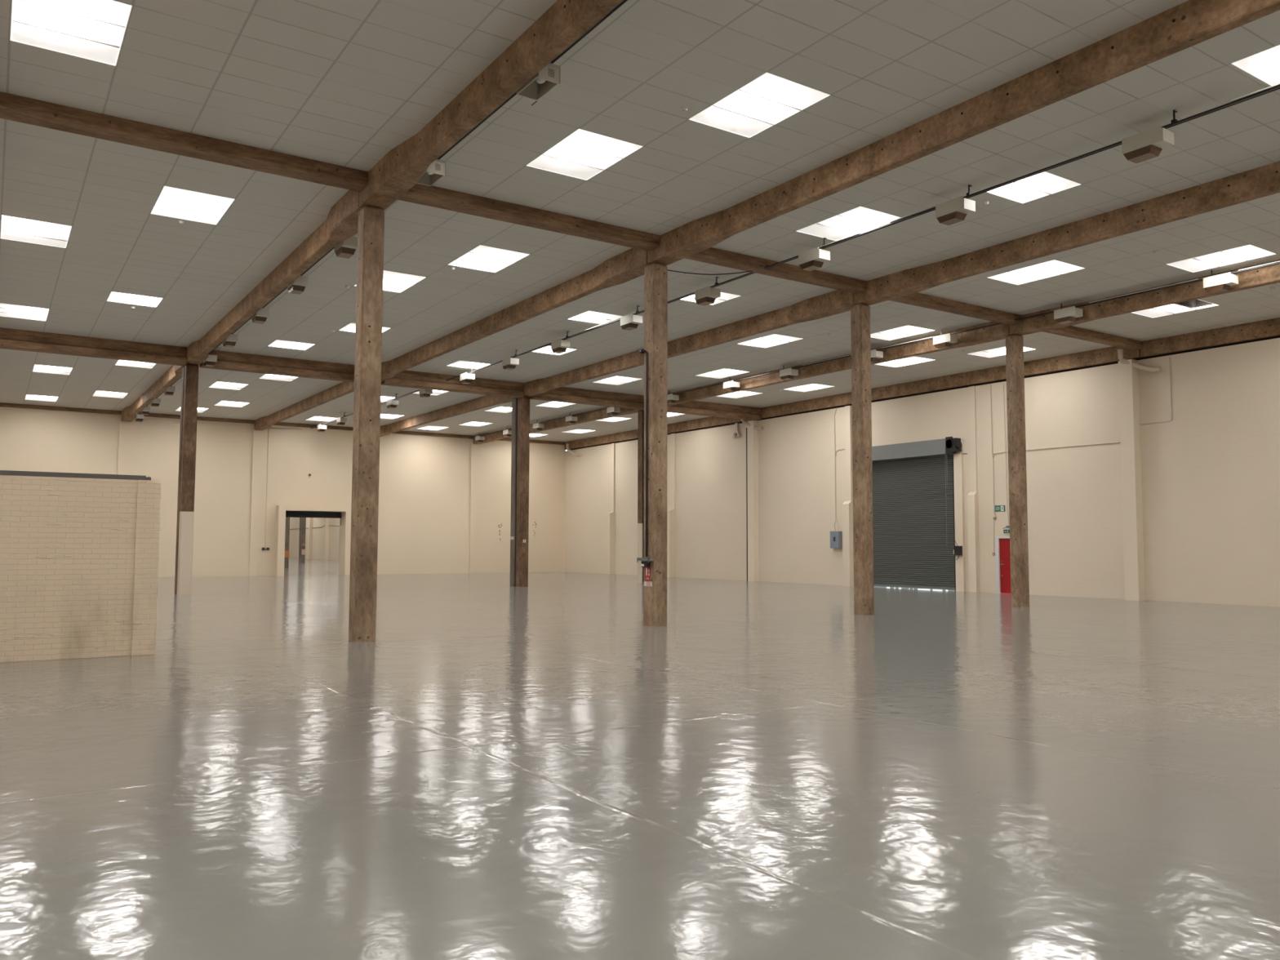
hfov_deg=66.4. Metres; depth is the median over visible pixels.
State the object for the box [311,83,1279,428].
rail
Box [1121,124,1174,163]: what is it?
floodlight
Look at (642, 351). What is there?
cable
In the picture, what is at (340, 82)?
ceiling
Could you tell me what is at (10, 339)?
cross beam
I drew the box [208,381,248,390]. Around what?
skylight
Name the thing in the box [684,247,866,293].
cross beam
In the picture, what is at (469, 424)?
skylight
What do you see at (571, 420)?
floodlight
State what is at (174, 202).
skylight
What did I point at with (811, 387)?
skylight
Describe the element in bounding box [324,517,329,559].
trim
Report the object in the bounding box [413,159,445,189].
floodlight
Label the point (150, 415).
beam
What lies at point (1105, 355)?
beam
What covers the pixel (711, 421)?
beam
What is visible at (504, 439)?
beam
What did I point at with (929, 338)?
tray
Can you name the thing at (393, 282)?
skylight
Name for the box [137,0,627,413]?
rail
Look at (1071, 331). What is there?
cross beam
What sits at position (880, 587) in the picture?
ground
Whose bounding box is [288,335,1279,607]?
wall
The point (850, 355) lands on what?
tray
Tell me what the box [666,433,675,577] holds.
trim
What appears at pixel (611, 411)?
floodlight
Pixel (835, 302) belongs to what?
concrete beam
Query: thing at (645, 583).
tag
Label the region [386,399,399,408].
floodlight
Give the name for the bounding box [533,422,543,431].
floodlight
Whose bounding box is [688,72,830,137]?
skylight
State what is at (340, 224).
wooden beam
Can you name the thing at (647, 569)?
fire extinguisher sign
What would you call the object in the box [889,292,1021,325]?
cross beam
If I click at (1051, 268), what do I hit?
skylight
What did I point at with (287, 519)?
concrete column
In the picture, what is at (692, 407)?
cross beam
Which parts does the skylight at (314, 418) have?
diffuser pane, diffuser pane, diffuser pane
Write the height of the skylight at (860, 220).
0.028 m
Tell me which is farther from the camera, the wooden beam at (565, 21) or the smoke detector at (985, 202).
the smoke detector at (985, 202)
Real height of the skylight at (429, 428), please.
0.028 m
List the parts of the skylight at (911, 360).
diffuser pane, diffuser pane, diffuser pane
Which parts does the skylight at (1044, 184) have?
diffuser pane, diffuser pane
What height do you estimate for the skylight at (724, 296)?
0.028 m
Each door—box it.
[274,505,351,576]
[871,436,967,591]
[994,535,1011,593]
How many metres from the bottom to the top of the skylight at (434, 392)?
0.028 m
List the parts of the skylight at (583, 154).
diffuser pane, diffuser pane, diffuser pane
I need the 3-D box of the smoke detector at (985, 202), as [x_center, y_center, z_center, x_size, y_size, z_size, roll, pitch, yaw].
[6.430,-5.140,18.147,0.110,0.060,0.110,3,-5,-34]
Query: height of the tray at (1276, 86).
0.014 m
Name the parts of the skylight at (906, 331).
diffuser pane, diffuser pane, diffuser pane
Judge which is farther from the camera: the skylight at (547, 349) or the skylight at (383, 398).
the skylight at (383, 398)
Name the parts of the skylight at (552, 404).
diffuser pane, diffuser pane, diffuser pane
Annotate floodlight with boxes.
[134,413,144,422]
[140,406,150,414]
[150,397,160,407]
[164,386,175,395]
[203,354,217,366]
[222,333,238,347]
[251,307,269,324]
[287,275,308,294]
[316,423,326,431]
[334,236,357,258]
[336,417,346,425]
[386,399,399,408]
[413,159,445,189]
[419,388,432,397]
[459,372,475,384]
[475,435,484,442]
[502,356,519,369]
[502,429,511,436]
[516,62,559,106]
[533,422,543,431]
[551,338,570,353]
[565,415,577,424]
[606,406,620,415]
[620,313,642,330]
[666,393,679,404]
[694,285,720,306]
[723,380,739,391]
[779,367,798,380]
[798,247,830,271]
[871,349,883,363]
[933,333,957,348]
[935,195,975,225]
[1053,306,1082,324]
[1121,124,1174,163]
[1203,271,1238,293]
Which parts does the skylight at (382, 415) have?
diffuser pane, diffuser pane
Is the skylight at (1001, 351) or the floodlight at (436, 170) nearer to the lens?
the floodlight at (436, 170)
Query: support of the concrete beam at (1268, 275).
on the wooden column at (1017, 478)
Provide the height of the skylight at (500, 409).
0.028 m
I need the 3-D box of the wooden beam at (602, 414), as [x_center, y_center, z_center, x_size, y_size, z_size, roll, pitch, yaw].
[-4.656,-2.961,50.195,0.473,0.711,17.816,3,-5,-34]
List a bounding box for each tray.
[584,317,620,330]
[802,354,851,365]
[818,232,859,248]
[881,337,931,348]
[888,205,935,222]
[1088,279,1198,302]
[1231,83,1279,102]
[1238,261,1279,271]
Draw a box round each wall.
[0,406,565,577]
[0,470,161,662]
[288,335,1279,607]
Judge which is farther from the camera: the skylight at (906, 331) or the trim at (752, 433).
the trim at (752, 433)
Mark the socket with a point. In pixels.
(644, 563)
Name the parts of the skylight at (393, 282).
diffuser pane, diffuser pane, diffuser pane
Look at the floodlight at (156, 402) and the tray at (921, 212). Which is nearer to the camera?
the tray at (921, 212)
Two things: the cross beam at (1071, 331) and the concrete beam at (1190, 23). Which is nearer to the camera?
the concrete beam at (1190, 23)
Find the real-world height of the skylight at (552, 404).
0.028 m
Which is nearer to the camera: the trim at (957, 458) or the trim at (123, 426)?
the trim at (957, 458)
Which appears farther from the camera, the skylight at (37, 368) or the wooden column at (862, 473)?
the skylight at (37, 368)
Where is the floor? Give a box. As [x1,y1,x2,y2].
[0,558,1279,959]
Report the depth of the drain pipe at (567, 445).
59.60 m
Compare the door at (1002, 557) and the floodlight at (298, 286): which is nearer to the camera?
the floodlight at (298, 286)
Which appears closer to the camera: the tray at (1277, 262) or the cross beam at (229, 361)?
the tray at (1277, 262)
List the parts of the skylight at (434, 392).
diffuser pane, diffuser pane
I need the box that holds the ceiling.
[0,0,1279,441]
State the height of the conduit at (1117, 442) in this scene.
0.190 m
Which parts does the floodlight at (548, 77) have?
bulb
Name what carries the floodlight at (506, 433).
hanging from the rail at (1277, 262)
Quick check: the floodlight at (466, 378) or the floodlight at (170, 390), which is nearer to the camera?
the floodlight at (466, 378)
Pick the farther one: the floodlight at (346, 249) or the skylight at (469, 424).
the skylight at (469, 424)
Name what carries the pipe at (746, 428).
attached to the wall at (1211, 473)
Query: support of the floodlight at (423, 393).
hanging from the rail at (1175, 122)
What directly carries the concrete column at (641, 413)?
on the floor
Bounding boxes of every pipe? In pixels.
[565,444,581,456]
[740,419,763,430]
[746,427,747,581]
[1116,349,1161,373]
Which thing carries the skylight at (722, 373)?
attached to the ceiling
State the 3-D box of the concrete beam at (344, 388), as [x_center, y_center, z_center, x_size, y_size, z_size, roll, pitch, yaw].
[-14.844,-3.445,43.405,0.473,0.711,17.816,3,-5,-34]
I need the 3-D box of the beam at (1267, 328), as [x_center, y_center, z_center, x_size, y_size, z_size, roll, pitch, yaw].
[22.447,-4.832,20.570,0.295,0.700,24.180,3,-5,-34]
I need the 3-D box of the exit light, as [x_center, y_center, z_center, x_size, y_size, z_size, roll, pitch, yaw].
[12.882,1.746,34.254,0.070,0.285,0.400,3,-5,-34]
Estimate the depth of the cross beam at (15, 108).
15.17 m
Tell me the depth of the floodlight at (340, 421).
47.59 m
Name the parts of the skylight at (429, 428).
diffuser pane, diffuser pane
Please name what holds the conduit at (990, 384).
attached to the wall at (1211, 473)
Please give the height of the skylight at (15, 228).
0.028 m
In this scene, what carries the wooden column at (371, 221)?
on the floor
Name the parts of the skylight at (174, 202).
diffuser pane, diffuser pane, diffuser pane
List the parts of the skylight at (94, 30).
diffuser pane, diffuser pane, diffuser pane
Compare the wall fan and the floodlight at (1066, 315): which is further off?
the wall fan
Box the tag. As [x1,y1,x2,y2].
[643,581,652,586]
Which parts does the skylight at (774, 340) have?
diffuser pane, diffuser pane, diffuser pane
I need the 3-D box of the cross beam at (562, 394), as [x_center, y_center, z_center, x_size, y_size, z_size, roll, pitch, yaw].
[-1.973,-3.546,40.685,5.646,0.800,0.580,3,-5,-34]
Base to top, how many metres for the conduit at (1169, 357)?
1.966 m
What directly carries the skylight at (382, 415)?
attached to the ceiling
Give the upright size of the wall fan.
0.670 m
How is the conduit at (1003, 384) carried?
attached to the wall at (1211, 473)
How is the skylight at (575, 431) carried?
attached to the ceiling
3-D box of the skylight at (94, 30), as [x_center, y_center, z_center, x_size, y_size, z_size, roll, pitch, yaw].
[-7.028,-5.625,12.036,1.190,0.028,1.771,3,-5,-34]
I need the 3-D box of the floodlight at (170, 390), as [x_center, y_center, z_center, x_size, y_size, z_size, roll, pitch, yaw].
[-18.394,-3.501,38.226,0.310,0.341,0.620,3,-5,-34]
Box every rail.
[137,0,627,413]
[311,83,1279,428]
[469,261,1279,438]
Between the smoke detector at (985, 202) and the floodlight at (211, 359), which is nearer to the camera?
the smoke detector at (985, 202)
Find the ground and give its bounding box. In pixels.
[880,586,948,591]
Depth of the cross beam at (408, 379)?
37.01 m
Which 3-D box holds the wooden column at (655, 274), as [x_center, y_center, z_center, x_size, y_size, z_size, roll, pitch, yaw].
[0.326,-0.771,20.453,0.372,7.563,0.372,3,-5,-34]
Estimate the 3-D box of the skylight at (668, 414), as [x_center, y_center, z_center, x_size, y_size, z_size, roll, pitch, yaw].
[1.315,-3.208,47.896,1.190,0.028,1.771,3,-5,-34]
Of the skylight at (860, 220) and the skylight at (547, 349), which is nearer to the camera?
the skylight at (860, 220)
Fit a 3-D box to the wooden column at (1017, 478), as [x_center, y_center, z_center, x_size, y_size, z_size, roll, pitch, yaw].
[10.514,-0.287,27.242,0.372,7.563,0.372,3,-5,-34]
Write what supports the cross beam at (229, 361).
attached to the ceiling
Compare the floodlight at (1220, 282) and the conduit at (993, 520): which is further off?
the conduit at (993, 520)
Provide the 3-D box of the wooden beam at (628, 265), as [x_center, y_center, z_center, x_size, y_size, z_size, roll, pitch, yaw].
[-4.774,-4.417,28.366,0.473,0.711,18.375,3,-5,-34]
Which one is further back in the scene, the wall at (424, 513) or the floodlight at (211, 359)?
the wall at (424, 513)
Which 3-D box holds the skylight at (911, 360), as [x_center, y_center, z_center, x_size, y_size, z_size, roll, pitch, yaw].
[9.178,-4.110,33.996,1.190,0.028,1.771,3,-5,-34]
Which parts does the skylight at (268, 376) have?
diffuser pane, diffuser pane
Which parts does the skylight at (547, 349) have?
diffuser pane, diffuser pane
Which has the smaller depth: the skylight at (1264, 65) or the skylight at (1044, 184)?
the skylight at (1264, 65)
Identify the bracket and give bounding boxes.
[636,557,653,567]
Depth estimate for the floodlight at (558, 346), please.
29.43 m
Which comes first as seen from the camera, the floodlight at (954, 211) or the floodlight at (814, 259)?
the floodlight at (954, 211)
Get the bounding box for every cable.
[639,349,648,556]
[667,269,753,275]
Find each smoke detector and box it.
[680,106,688,112]
[983,200,989,204]
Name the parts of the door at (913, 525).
pull chain, motor, guide rail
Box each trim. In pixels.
[117,422,128,475]
[248,430,261,576]
[307,517,312,559]
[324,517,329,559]
[469,444,478,573]
[606,443,615,574]
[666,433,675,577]
[746,420,759,581]
[842,405,853,586]
[953,453,965,591]
[967,386,979,592]
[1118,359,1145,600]
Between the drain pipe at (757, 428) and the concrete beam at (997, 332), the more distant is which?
the drain pipe at (757, 428)
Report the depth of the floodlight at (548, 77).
12.70 m
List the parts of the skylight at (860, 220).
diffuser pane, diffuser pane, diffuser pane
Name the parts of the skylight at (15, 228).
diffuser pane, diffuser pane, diffuser pane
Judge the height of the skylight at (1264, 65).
0.028 m
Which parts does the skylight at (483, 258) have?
diffuser pane, diffuser pane, diffuser pane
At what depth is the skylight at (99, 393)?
42.05 m
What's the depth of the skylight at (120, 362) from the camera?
34.95 m
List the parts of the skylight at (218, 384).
diffuser pane, diffuser pane, diffuser pane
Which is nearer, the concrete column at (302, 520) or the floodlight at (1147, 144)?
the floodlight at (1147, 144)
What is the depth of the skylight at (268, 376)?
37.62 m
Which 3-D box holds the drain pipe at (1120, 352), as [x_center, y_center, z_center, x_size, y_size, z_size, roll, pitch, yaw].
[15.490,-3.701,30.365,1.230,0.846,0.194,-3,-5,42]
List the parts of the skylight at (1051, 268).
diffuser pane, diffuser pane, diffuser pane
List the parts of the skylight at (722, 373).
diffuser pane, diffuser pane, diffuser pane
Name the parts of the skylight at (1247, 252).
diffuser pane, diffuser pane, diffuser pane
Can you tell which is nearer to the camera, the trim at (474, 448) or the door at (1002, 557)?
the door at (1002, 557)
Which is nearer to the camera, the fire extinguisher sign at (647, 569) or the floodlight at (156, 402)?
the fire extinguisher sign at (647, 569)
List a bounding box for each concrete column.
[174,364,199,595]
[284,517,289,567]
[298,517,306,562]
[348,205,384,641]
[510,395,529,586]
[637,409,644,583]
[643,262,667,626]
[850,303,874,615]
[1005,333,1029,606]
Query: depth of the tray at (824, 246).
19.90 m
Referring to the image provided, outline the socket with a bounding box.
[641,560,649,567]
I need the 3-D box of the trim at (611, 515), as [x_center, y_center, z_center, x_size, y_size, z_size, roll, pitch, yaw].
[-1.644,1.622,55.798,0.360,7.480,0.300,3,-5,-34]
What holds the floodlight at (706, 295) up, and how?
hanging from the rail at (1175, 122)
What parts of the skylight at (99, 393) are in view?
diffuser pane, diffuser pane, diffuser pane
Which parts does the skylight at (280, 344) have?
diffuser pane, diffuser pane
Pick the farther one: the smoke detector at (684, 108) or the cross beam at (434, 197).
the cross beam at (434, 197)
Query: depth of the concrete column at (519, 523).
38.88 m
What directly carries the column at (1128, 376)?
attached to the wall at (1211, 473)
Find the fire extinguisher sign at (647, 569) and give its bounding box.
[645,565,650,581]
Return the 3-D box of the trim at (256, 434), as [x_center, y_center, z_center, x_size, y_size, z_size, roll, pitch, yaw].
[-19.859,1.197,50.429,0.380,7.500,0.090,3,-5,-34]
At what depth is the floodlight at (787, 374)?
34.30 m
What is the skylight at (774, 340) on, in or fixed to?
attached to the ceiling
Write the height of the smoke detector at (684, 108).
0.060 m
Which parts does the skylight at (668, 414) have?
diffuser pane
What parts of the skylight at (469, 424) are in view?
diffuser pane, diffuser pane, diffuser pane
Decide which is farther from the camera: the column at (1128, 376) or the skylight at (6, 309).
the column at (1128, 376)
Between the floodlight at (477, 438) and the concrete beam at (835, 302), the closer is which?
the concrete beam at (835, 302)
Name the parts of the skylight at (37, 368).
diffuser pane, diffuser pane, diffuser pane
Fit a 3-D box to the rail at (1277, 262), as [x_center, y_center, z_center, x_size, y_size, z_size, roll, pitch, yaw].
[6.846,-4.143,32.109,0.114,0.184,60.696,3,-5,-34]
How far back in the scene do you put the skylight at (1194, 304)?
26.33 m
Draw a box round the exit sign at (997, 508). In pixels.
[995,505,1004,511]
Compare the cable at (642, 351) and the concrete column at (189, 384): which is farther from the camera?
the concrete column at (189, 384)
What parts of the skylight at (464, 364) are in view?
diffuser pane, diffuser pane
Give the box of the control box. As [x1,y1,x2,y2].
[953,539,962,559]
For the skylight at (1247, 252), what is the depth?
21.71 m
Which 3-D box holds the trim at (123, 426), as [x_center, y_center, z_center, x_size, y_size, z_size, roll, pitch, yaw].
[-24.956,0.955,47.032,0.400,7.500,0.090,3,-5,-34]
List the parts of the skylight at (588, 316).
diffuser pane, diffuser pane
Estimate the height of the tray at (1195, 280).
0.014 m
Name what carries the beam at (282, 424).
attached to the wall at (424, 513)
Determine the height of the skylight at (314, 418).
0.028 m
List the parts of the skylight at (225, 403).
diffuser pane, diffuser pane, diffuser pane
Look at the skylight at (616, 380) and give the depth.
38.07 m
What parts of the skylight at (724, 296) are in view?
diffuser pane, diffuser pane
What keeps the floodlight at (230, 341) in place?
hanging from the rail at (620, 4)
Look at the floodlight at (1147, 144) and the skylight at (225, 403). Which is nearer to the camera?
the floodlight at (1147, 144)
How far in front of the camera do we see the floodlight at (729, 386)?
36.95 m
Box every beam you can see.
[0,91,368,191]
[0,327,186,365]
[0,402,121,414]
[120,364,184,421]
[138,412,254,423]
[186,190,363,364]
[199,350,354,382]
[253,381,354,430]
[272,422,353,431]
[358,0,622,210]
[379,395,515,436]
[381,248,650,382]
[381,370,524,398]
[391,430,474,438]
[397,183,660,251]
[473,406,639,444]
[497,438,564,444]
[523,289,857,396]
[528,386,644,409]
[564,416,748,449]
[647,0,1279,265]
[666,321,1010,406]
[666,400,761,420]
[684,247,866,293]
[760,346,1142,418]
[853,160,1279,305]
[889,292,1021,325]
[1009,259,1279,335]
[1043,325,1142,350]
[1140,317,1279,357]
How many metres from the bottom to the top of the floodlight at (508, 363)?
0.341 m
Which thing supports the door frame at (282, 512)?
in the wall at (424, 513)
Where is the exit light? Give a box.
[1003,525,1009,533]
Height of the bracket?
0.190 m
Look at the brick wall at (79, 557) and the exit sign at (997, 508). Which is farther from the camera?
the exit sign at (997, 508)
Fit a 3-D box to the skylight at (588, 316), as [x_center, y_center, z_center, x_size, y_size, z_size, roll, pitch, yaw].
[-1.234,-4.573,27.542,1.190,0.028,1.177,3,-5,-34]
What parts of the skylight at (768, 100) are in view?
diffuser pane, diffuser pane, diffuser pane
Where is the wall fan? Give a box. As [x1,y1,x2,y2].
[732,422,741,437]
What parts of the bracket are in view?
shelf plate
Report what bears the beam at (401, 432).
attached to the wall at (424, 513)
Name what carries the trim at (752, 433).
attached to the wall at (1211, 473)
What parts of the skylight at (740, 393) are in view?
diffuser pane, diffuser pane, diffuser pane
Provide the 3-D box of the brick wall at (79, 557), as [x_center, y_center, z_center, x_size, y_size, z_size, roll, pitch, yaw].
[-8.682,1.215,13.888,3.312,2.670,0.295,3,-5,-34]
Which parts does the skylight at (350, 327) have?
diffuser pane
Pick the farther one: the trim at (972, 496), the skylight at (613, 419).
the skylight at (613, 419)
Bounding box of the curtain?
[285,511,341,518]
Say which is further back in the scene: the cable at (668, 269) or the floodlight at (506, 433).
the floodlight at (506, 433)
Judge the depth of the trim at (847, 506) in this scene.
40.45 m
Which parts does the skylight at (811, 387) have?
diffuser pane, diffuser pane, diffuser pane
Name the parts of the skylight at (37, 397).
diffuser pane, diffuser pane, diffuser pane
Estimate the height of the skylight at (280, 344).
0.028 m
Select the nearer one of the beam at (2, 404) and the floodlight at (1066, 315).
the floodlight at (1066, 315)
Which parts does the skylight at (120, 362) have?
diffuser pane, diffuser pane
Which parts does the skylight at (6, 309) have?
diffuser pane, diffuser pane, diffuser pane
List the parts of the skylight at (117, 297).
diffuser pane, diffuser pane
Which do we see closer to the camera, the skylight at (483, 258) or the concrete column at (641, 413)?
the skylight at (483, 258)
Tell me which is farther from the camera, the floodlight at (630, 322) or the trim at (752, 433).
the trim at (752, 433)
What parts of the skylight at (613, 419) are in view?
diffuser pane, diffuser pane, diffuser pane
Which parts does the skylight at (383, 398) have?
diffuser pane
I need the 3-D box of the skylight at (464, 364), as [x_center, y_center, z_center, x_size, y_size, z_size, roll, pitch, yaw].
[-6.106,-4.103,34.819,1.190,0.028,1.177,3,-5,-34]
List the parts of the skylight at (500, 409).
diffuser pane, diffuser pane, diffuser pane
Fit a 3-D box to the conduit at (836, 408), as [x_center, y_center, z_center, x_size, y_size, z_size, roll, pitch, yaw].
[8.292,-0.678,41.341,0.040,4.768,0.158,3,-5,-34]
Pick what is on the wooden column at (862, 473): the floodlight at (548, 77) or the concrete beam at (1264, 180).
the concrete beam at (1264, 180)
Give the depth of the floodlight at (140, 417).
46.31 m
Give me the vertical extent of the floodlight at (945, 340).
0.341 m
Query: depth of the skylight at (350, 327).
29.03 m
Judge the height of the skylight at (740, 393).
0.028 m
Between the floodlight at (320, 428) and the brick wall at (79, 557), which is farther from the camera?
the floodlight at (320, 428)
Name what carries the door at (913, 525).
in the wall at (1211, 473)
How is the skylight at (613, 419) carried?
attached to the ceiling
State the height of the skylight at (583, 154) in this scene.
0.028 m
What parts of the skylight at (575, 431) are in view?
diffuser pane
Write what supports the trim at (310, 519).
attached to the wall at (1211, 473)
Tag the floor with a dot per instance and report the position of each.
(541, 770)
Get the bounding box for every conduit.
[264,427,302,548]
[834,408,836,519]
[990,383,995,516]
[992,441,1119,457]
[993,520,994,552]
[1003,383,1008,524]
[1140,357,1172,425]
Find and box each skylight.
[0,214,71,248]
[0,302,48,320]
[9,0,132,66]
[25,394,57,401]
[32,364,72,374]
[93,391,127,398]
[106,291,163,306]
[115,360,156,368]
[150,186,234,225]
[175,407,208,412]
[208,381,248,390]
[213,400,248,407]
[258,373,297,381]
[267,339,314,350]
[305,416,336,422]
[338,323,390,333]
[354,270,426,293]
[380,395,395,402]
[380,413,403,419]
[413,390,448,395]
[417,426,448,430]
[447,360,489,368]
[448,244,529,272]
[458,421,493,426]
[484,406,511,413]
[526,128,643,180]
[529,433,547,437]
[532,345,576,355]
[537,401,575,408]
[563,429,595,433]
[568,311,623,324]
[593,375,641,385]
[597,416,631,422]
[666,412,684,417]
[680,292,741,305]
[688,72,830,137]
[697,368,749,378]
[717,391,761,398]
[737,333,801,348]
[785,383,834,391]
[796,206,901,240]
[870,324,934,340]
[875,355,934,367]
[967,346,1035,357]
[986,171,1080,203]
[987,259,1084,284]
[1132,298,1218,318]
[1166,244,1275,272]
[1231,44,1279,85]
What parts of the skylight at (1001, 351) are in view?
diffuser pane, diffuser pane, diffuser pane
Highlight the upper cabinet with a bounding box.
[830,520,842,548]
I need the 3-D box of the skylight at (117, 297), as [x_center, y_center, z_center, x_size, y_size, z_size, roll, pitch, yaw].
[-13.256,-4.737,25.649,1.190,0.028,1.177,3,-5,-34]
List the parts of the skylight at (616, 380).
diffuser pane, diffuser pane, diffuser pane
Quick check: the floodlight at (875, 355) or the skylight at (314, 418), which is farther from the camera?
the skylight at (314, 418)
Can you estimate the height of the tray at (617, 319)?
0.014 m
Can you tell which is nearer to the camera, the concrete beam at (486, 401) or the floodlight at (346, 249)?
the floodlight at (346, 249)
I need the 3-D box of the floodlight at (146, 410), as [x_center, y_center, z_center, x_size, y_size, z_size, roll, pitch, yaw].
[-22.227,-3.131,43.952,0.310,0.341,0.620,3,-5,-34]
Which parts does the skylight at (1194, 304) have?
diffuser pane, diffuser pane, displaced pane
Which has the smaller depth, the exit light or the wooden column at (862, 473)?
the wooden column at (862, 473)
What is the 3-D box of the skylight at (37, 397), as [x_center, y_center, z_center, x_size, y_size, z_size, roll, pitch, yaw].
[-26.391,-3.612,43.112,1.190,0.028,1.771,3,-5,-34]
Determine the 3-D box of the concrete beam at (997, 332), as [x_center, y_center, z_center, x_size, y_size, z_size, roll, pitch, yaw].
[5.413,-3.933,35.155,0.473,0.711,18.375,3,-5,-34]
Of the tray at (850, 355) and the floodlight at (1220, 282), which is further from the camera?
the tray at (850, 355)
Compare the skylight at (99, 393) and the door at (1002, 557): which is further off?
the skylight at (99, 393)
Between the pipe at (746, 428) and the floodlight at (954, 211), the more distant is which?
the pipe at (746, 428)
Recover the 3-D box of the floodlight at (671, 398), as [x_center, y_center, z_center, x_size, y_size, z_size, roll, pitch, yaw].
[1.301,-3.346,40.315,0.310,0.341,0.620,3,-5,-34]
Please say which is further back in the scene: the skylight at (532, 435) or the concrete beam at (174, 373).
the skylight at (532, 435)
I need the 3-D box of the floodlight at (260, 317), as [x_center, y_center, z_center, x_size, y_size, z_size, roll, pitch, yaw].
[-9.950,-4.316,25.614,0.310,0.341,0.620,3,-5,-34]
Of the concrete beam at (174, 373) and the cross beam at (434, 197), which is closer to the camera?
the cross beam at (434, 197)

